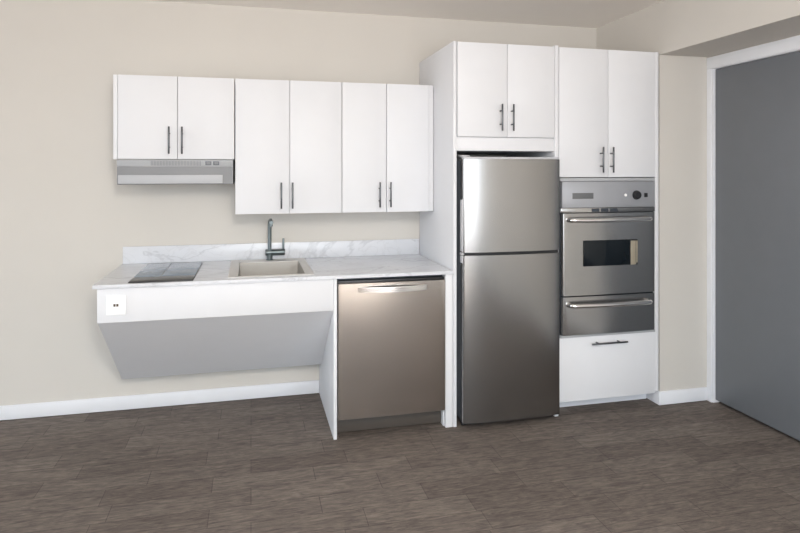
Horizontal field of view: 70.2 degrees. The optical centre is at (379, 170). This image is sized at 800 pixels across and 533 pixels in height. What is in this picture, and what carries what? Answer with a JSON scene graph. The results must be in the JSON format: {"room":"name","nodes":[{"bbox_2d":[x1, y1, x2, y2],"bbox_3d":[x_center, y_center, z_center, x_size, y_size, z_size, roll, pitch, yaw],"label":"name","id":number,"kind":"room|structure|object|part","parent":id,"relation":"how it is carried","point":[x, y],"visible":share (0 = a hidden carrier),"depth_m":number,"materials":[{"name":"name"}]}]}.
{"room":"kitchen","nodes":[
{"label":"kitchen","id":0,"kind":"room"},
{"bbox_2d":[0,0,595,419],"bbox_3d":[-2.113,0.199,3.327,8.850,2.443,0.150,0,0,-13],"label":"wall","id":1,"kind":"structure","parent":0,"point":[66,221],"depth_m":3.37,"materials":[{"name":"beige paint"}]},
{"bbox_2d":[0,380,318,419],"bbox_3d":[-3.326,1.375,2.969,6.025,0.081,0.012,0,0,-13],"label":"baseboard","id":2,"kind":"structure","parent":1,"relation":"attached to","point":[42,409],"depth_m":3.41,"materials":[{"name":"white paint"}]},
{"bbox_2d":[113,74,234,159],"bbox_3d":[-1.166,-0.294,3.285,0.637,0.460,0.348,0,0,-13],"label":"upper cabinet","id":3,"kind":"object","parent":1,"relation":"attached to","point":[155,117],"visible":0.9,"depth_m":3.15,"materials":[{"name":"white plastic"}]},
{"bbox_3d":[-1.471,-0.294,3.238,0.020,0.460,0.305,0,0,-13],"label":"panel","id":4,"kind":"part","parent":3,"relation":"part of","materials":[{"name":"white wood"}]},
{"bbox_3d":[-1.275,-0.295,3.129,0.307,0.458,0.018,0,0,-13],"label":"door","id":5,"kind":"part","parent":3,"relation":"part of","materials":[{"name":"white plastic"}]},
{"bbox_3d":[-1.159,-0.169,3.127,0.010,0.150,0.037,0,0,-13],"label":"handle","id":6,"kind":"part","parent":3,"relation":"part of","materials":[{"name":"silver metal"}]},
{"bbox_3d":[-1.093,-0.169,3.142,0.010,0.150,0.037,0,0,-13],"label":"handle","id":7,"kind":"part","parent":3,"relation":"part of","materials":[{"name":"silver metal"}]},
{"bbox_3d":[-0.975,-0.295,3.197,0.303,0.458,0.018,0,0,-13],"label":"door","id":8,"kind":"part","parent":3,"relation":"part of","materials":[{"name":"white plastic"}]},
{"bbox_2d":[117,159,234,184],"bbox_3d":[-1.162,0.005,3.299,0.610,0.138,0.322,0,0,-13],"label":"range hood","id":9,"kind":"object","parent":1,"relation":"attached to","point":[129,171],"visible":1,"depth_m":3.15,"materials":[{"name":"silver metal"}]},
{"bbox_2d":[151,161,200,165],"bbox_3d":[-1.127,-0.043,3.146,0.262,0.027,0.001,0,0,-13],"label":"vent grille","id":10,"kind":"object","parent":9,"relation":"attached to","point":[153,163],"depth_m":3.15,"materials":[{"name":"grey metal"}]},
{"bbox_2d":[123,239,418,263],"bbox_3d":[-0.632,0.501,3.578,1.830,0.102,0.012,0,0,-13],"label":"backsplash","id":11,"kind":"structure","parent":1,"relation":"attached to","point":[244,251],"depth_m":3.55,"materials":[{"name":"white stone"}]},
{"bbox_2d":[235,79,341,213],"bbox_3d":[-0.553,-0.139,3.424,0.609,0.770,0.348,0,0,-13],"label":"upper cabinet","id":12,"kind":"object","parent":1,"relation":"attached to","point":[288,134],"visible":1,"depth_m":3.29,"materials":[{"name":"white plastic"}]},
{"bbox_3d":[-0.674,-0.139,3.265,0.303,0.770,0.018,0,0,-13],"label":"door","id":13,"kind":"part","parent":12,"relation":"part of","materials":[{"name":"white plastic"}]},
{"bbox_3d":[-0.504,0.141,3.276,0.010,0.150,0.037,0,0,-13],"label":"handle","id":14,"kind":"part","parent":12,"relation":"part of","materials":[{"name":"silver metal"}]},
{"bbox_3d":[-0.376,-0.139,3.333,0.302,0.770,0.018,0,0,-13],"label":"door","id":15,"kind":"part","parent":12,"relation":"part of","materials":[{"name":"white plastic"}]},
{"bbox_2d":[342,82,432,212],"bbox_3d":[0.022,-0.139,3.554,0.566,0.770,0.348,0,0,-13],"label":"upper cabinet","id":16,"kind":"object","parent":1,"relation":"attached to","point":[387,129],"visible":0.99,"depth_m":3.42,"materials":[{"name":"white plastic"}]},
{"bbox_3d":[-0.094,-0.139,3.397,0.267,0.770,0.018,0,0,-13],"label":"door","id":17,"kind":"part","parent":16,"relation":"part of","materials":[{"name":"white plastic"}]},
{"bbox_3d":[-0.001,0.141,3.389,0.010,0.150,0.037,0,0,-13],"label":"handle","id":18,"kind":"part","parent":16,"relation":"part of","materials":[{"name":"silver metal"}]},
{"bbox_3d":[0.063,0.141,3.404,0.010,0.150,0.037,0,0,-13],"label":"handle","id":19,"kind":"part","parent":16,"relation":"part of","materials":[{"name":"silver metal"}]},
{"bbox_3d":[0.167,-0.139,3.456,0.264,0.770,0.018,0,0,-13],"label":"door","id":20,"kind":"part","parent":16,"relation":"part of","materials":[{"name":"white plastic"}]},
{"bbox_2d":[0,393,799,532],"bbox_3d":[-1.367,1.470,0.035,8.850,0.100,6.900,0,0,-13],"label":"floor","id":21,"kind":"structure","parent":0,"point":[269,464],"depth_m":2.67,"materials":[{"name":"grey wood"}]},
{"bbox_2d":[97,279,336,439],"bbox_3d":[-0.870,0.995,3.197,1.170,0.850,0.651,0,0,-13],"label":"base cabinet","id":22,"kind":"object","parent":21,"relation":"on","point":[187,329],"visible":0.83,"depth_m":3.00,"materials":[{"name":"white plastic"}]},
{"bbox_2d":[106,295,125,314],"bbox_3d":[-1.284,0.653,2.768,0.088,0.093,0.009,0,0,-13],"label":"switch plate","id":23,"kind":"object","parent":22,"relation":"attached to","point":[115,305],"visible":1,"depth_m":2.77,"materials":[{"name":"white plastic"}]},
{"bbox_3d":[-0.878,0.910,3.194,1.150,0.580,0.626,0,0,-13],"label":"knee panel","id":24,"kind":"part","parent":22,"relation":"part of","materials":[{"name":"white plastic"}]},
{"bbox_2d":[92,239,452,288],"bbox_3d":[-0.562,0.510,3.261,1.835,0.120,0.661,0,0,-13],"label":"countertop","id":25,"kind":"structure","parent":22,"relation":"on","point":[390,257],"depth_m":3.42,"materials":[{"name":"white stone"}]},
{"bbox_2d":[128,262,201,282],"bbox_3d":[-1.151,0.548,3.102,0.306,0.006,0.563,0,0,-13],"label":"cooktop","id":26,"kind":"object","parent":25,"relation":"in","point":[163,272],"visible":1,"depth_m":3.06,"materials":[{"name":"black glass"}]},
{"bbox_3d":[-1.165,0.546,3.164,0.302,0.002,0.431,0,0,-13],"label":"glass","id":27,"kind":"part","parent":26,"relation":"part of","materials":[{"name":"glass"}]},
{"bbox_2d":[228,258,313,277],"bbox_3d":[-0.632,0.631,3.264,0.445,0.165,0.584,0,0,-13],"label":"sink","id":28,"kind":"object","parent":25,"relation":"in","point":[284,266],"visible":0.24,"depth_m":3.43,"materials":[{"name":"ceramic"}]},
{"bbox_2d":[238,261,303,275],"bbox_3d":[-0.621,0.633,3.229,0.352,0.162,0.453,0,0,-13],"label":"basin","id":29,"kind":"object","parent":28,"relation":"in","point":[260,268],"depth_m":3.44,"materials":[{"name":"beige ceramic"}]},
{"bbox_2d":[265,218,284,259],"bbox_3d":[-0.631,0.419,3.444,0.119,0.257,0.186,0,0,-13],"label":"faucet","id":30,"kind":"object","parent":25,"relation":"on","point":[269,252],"visible":1,"depth_m":3.50,"materials":[{"name":"silver metal"}]},
{"bbox_3d":[-0.661,0.387,3.432,0.027,0.193,0.177,0,0,-13],"label":"spout","id":31,"kind":"part","parent":30,"relation":"part of","materials":[{"name":"silver metal"}]},
{"bbox_3d":[-0.308,0.995,3.324,0.018,0.850,0.651,0,0,-13],"label":"support panel","id":32,"kind":"part","parent":22,"relation":"part of","materials":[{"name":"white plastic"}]},
{"bbox_2d":[337,275,444,432],"bbox_3d":[0.005,0.994,3.358,0.599,0.840,0.666,0,0,-13],"label":"dishwasher","id":33,"kind":"object","parent":21,"relation":"on","point":[391,330],"visible":0.91,"depth_m":3.07,"materials":[{"name":"grey metal"}]},
{"bbox_3d":[0.052,1.367,3.144,0.593,0.094,0.013,0,0,-13],"label":"toe panel","id":34,"kind":"part","parent":33,"relation":"part of","materials":[{"name":"silver metal"}]},
{"bbox_2d":[337,275,441,279],"bbox_3d":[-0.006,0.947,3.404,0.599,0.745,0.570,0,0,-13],"label":"control panel","id":35,"kind":"object","parent":33,"relation":"in","point":[421,275],"depth_m":3.12,"materials":[{"name":"grey metal"}]},
{"bbox_3d":[0.074,0.633,3.054,0.382,0.027,0.041,0,0,-13],"label":"handle","id":36,"kind":"part","parent":33,"relation":"part of","materials":[{"name":"metal"}]},
{"bbox_2d":[441,274,452,427],"bbox_3d":[0.310,0.995,3.457,0.047,0.850,0.628,0,0,-13],"label":"filler panel","id":37,"kind":"object","parent":21,"relation":"on","point":[447,414],"visible":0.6,"depth_m":3.15,"materials":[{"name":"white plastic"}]},
{"bbox_2d":[420,41,553,426],"bbox_3d":[0.640,0.349,3.518,0.617,2.141,0.691,0,0,-13],"label":"tall cabinet","id":38,"kind":"object","parent":21,"relation":"on","point":[489,98],"visible":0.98,"depth_m":3.23,"materials":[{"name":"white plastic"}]},
{"bbox_3d":[0.344,0.349,3.472,0.019,2.141,0.651,0,0,-13],"label":"panel","id":39,"kind":"part","parent":38,"relation":"part of","materials":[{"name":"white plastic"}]},
{"bbox_3d":[0.573,-0.455,3.196,0.297,0.526,0.018,0,0,-13],"label":"door","id":40,"kind":"part","parent":38,"relation":"part of","materials":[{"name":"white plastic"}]},
{"bbox_3d":[0.682,-0.300,3.193,0.010,0.150,0.037,0,0,-13],"label":"handle","id":41,"kind":"part","parent":38,"relation":"part of","materials":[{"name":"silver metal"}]},
{"bbox_3d":[0.715,-0.151,3.234,0.596,0.074,0.012,0,0,-13],"label":"rail","id":42,"kind":"part","parent":38,"relation":"part of","materials":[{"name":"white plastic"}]},
{"bbox_3d":[0.748,-0.300,3.208,0.010,0.150,0.037,0,0,-13],"label":"handle","id":43,"kind":"part","parent":38,"relation":"part of","materials":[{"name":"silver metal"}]},
{"bbox_3d":[0.863,-0.455,3.262,0.292,0.526,0.018,0,0,-13],"label":"door","id":44,"kind":"part","parent":38,"relation":"part of","materials":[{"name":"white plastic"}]},
{"bbox_2d":[457,155,559,424],"bbox_3d":[0.668,0.666,3.487,0.591,1.507,0.666,0,0,-13],"label":"refrigerator","id":45,"kind":"object","parent":21,"relation":"on","point":[508,208],"visible":0.94,"depth_m":3.16,"materials":[{"name":"grey metal"}]},
{"bbox_3d":[0.739,0.924,3.192,0.585,0.919,0.059,0,0,-13],"label":"door","id":46,"kind":"part","parent":45,"relation":"part of","materials":[{"name":"metal"}]},
{"bbox_3d":[0.739,0.191,3.192,0.585,0.514,0.059,0,0,-13],"label":"freezer door","id":47,"kind":"part","parent":45,"relation":"part of","materials":[{"name":"metal"}]},
{"bbox_2d":[506,45,658,416],"bbox_3d":[1.280,0.346,3.663,0.692,2.147,0.690,0,0,-13],"label":"tall cabinet","id":48,"kind":"object","parent":21,"relation":"on","point":[606,102],"visible":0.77,"depth_m":3.36,"materials":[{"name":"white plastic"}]},
{"bbox_3d":[0.950,0.346,3.609,0.024,2.147,0.650,0,0,-13],"label":"panel","id":49,"kind":"part","parent":48,"relation":"part of","materials":[{"name":"white wood"}]},
{"bbox_3d":[1.190,-0.341,3.336,0.318,0.753,0.018,0,0,-13],"label":"door","id":50,"kind":"part","parent":48,"relation":"part of","materials":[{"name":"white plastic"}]},
{"bbox_3d":[1.301,-0.066,3.333,0.010,0.150,0.037,0,0,-13],"label":"handle","id":51,"kind":"part","parent":48,"relation":"part of","materials":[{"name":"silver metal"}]},
{"bbox_2d":[558,177,654,338],"bbox_3d":[1.290,0.504,3.620,0.633,0.927,0.682,0,0,-13],"label":"wall oven","id":52,"kind":"object","parent":48,"relation":"in","point":[606,250],"visible":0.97,"depth_m":3.33,"materials":[{"name":"grey metal"}]},
{"bbox_3d":[1.348,0.484,3.357,0.609,0.476,0.039,0,0,-13],"label":"oven door","id":53,"kind":"part","parent":52,"relation":"part of","materials":[{"name":"metal"}]},
{"bbox_3d":[1.347,0.840,3.357,0.611,0.220,0.039,0,0,-13],"label":"broiler drawer","id":54,"kind":"part","parent":52,"relation":"part of","materials":[{"name":"metal"}]},
{"bbox_3d":[1.346,0.050,3.366,0.630,0.019,0.022,0,0,-13],"label":"trim","id":55,"kind":"part","parent":52,"relation":"part of","materials":[{"name":"silver metal"}]},
{"bbox_3d":[1.345,0.137,3.360,0.614,0.152,0.034,0,0,-13],"label":"control panel","id":56,"kind":"part","parent":52,"relation":"part of","materials":[{"name":"silver metal"}]},
{"bbox_3d":[1.346,0.961,3.365,0.630,0.014,0.024,0,0,-13],"label":"trim","id":57,"kind":"part","parent":52,"relation":"part of","materials":[{"name":"silver metal"}]},
{"bbox_3d":[1.351,0.283,3.317,0.554,0.028,0.064,0,0,-13],"label":"handle","id":58,"kind":"part","parent":52,"relation":"part of","materials":[{"name":"metal"}]},
{"bbox_3d":[1.351,0.774,3.317,0.554,0.028,0.064,0,0,-13],"label":"handle","id":59,"kind":"part","parent":52,"relation":"part of","materials":[{"name":"metal"}]},
{"bbox_3d":[1.526,0.142,3.372,0.054,0.054,0.021,0,0,-13],"label":"knob","id":60,"kind":"part","parent":52,"relation":"part of","materials":[{"name":"black plastic"}]},
{"bbox_3d":[1.346,1.155,3.372,0.638,0.370,0.018,0,0,-13],"label":"drawer","id":61,"kind":"part","parent":48,"relation":"part of","materials":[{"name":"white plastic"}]},
{"bbox_3d":[1.344,1.008,3.343,0.236,0.010,0.037,0,0,-13],"label":"handle","id":62,"kind":"part","parent":48,"relation":"part of","materials":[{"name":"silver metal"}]},
{"bbox_3d":[1.367,-0.066,3.348,0.010,0.150,0.037,0,0,-13],"label":"handle","id":63,"kind":"part","parent":48,"relation":"part of","materials":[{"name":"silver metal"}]},
{"bbox_3d":[1.503,-0.341,3.407,0.317,0.753,0.018,0,0,-13],"label":"door","id":64,"kind":"part","parent":48,"relation":"part of","materials":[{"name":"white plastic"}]},
{"bbox_3d":[1.601,0.306,3.756,0.025,2.051,0.650,0,0,-13],"label":"panel","id":65,"kind":"part","parent":48,"relation":"part of","materials":[{"name":"white wood"}]},
{"bbox_2d":[149,0,663,27],"bbox_3d":[-1.367,-1.073,0.035,8.850,0.100,6.900,0,0,-13],"label":"ceiling","id":66,"kind":"structure","parent":0,"point":[569,13],"depth_m":3.58,"materials":[{"name":"paint"}]},
{"bbox_2d":[659,55,707,390],"bbox_3d":[1.792,0.357,3.804,0.346,2.125,0.646,0,0,-13],"label":"wall","id":67,"kind":"structure","parent":0,"point":[682,79],"depth_m":3.48,"materials":[{"name":"beige paint"}]},
{"bbox_2d":[646,387,707,404],"bbox_3d":[1.843,1.375,3.532,0.348,0.081,0.118,0,0,-13],"label":"baseboard","id":68,"kind":"structure","parent":67,"relation":"attached to","point":[701,393],"depth_m":3.48,"materials":[{"name":"white paint"}]},
{"bbox_2d":[596,0,799,56],"bbox_3d":[2.451,-0.864,0.900,0.346,0.318,6.600,0,0,-13],"label":"soffit","id":69,"kind":"structure","parent":0,"point":[695,28],"depth_m":3.18,"materials":[{"name":"beige paint"}]},
{"bbox_2d":[708,34,799,68],"bbox_3d":[2.784,0.199,0.976,0.338,2.443,6.600,0,0,-13],"label":"wall","id":70,"kind":"structure","parent":0,"point":[799,34],"depth_m":3.18,"materials":[{"name":"beige paint"}]},
{"bbox_2d":[707,35,799,402],"bbox_3d":[2.209,0.360,2.947,0.108,2.120,1.209,0,0,-13],"label":"trim","id":71,"kind":"structure","parent":70,"relation":"attached to","point":[787,45],"depth_m":3.49,"materials":[{"name":"white paint"}]},
{"bbox_2d":[716,51,799,440],"bbox_3d":[2.199,0.389,2.959,0.043,2.024,1.096,0,0,-13],"label":"door","id":72,"kind":"structure","parent":70,"relation":"in","point":[758,101],"depth_m":3.19,"materials":[{"name":"grey paint"}]}
]}

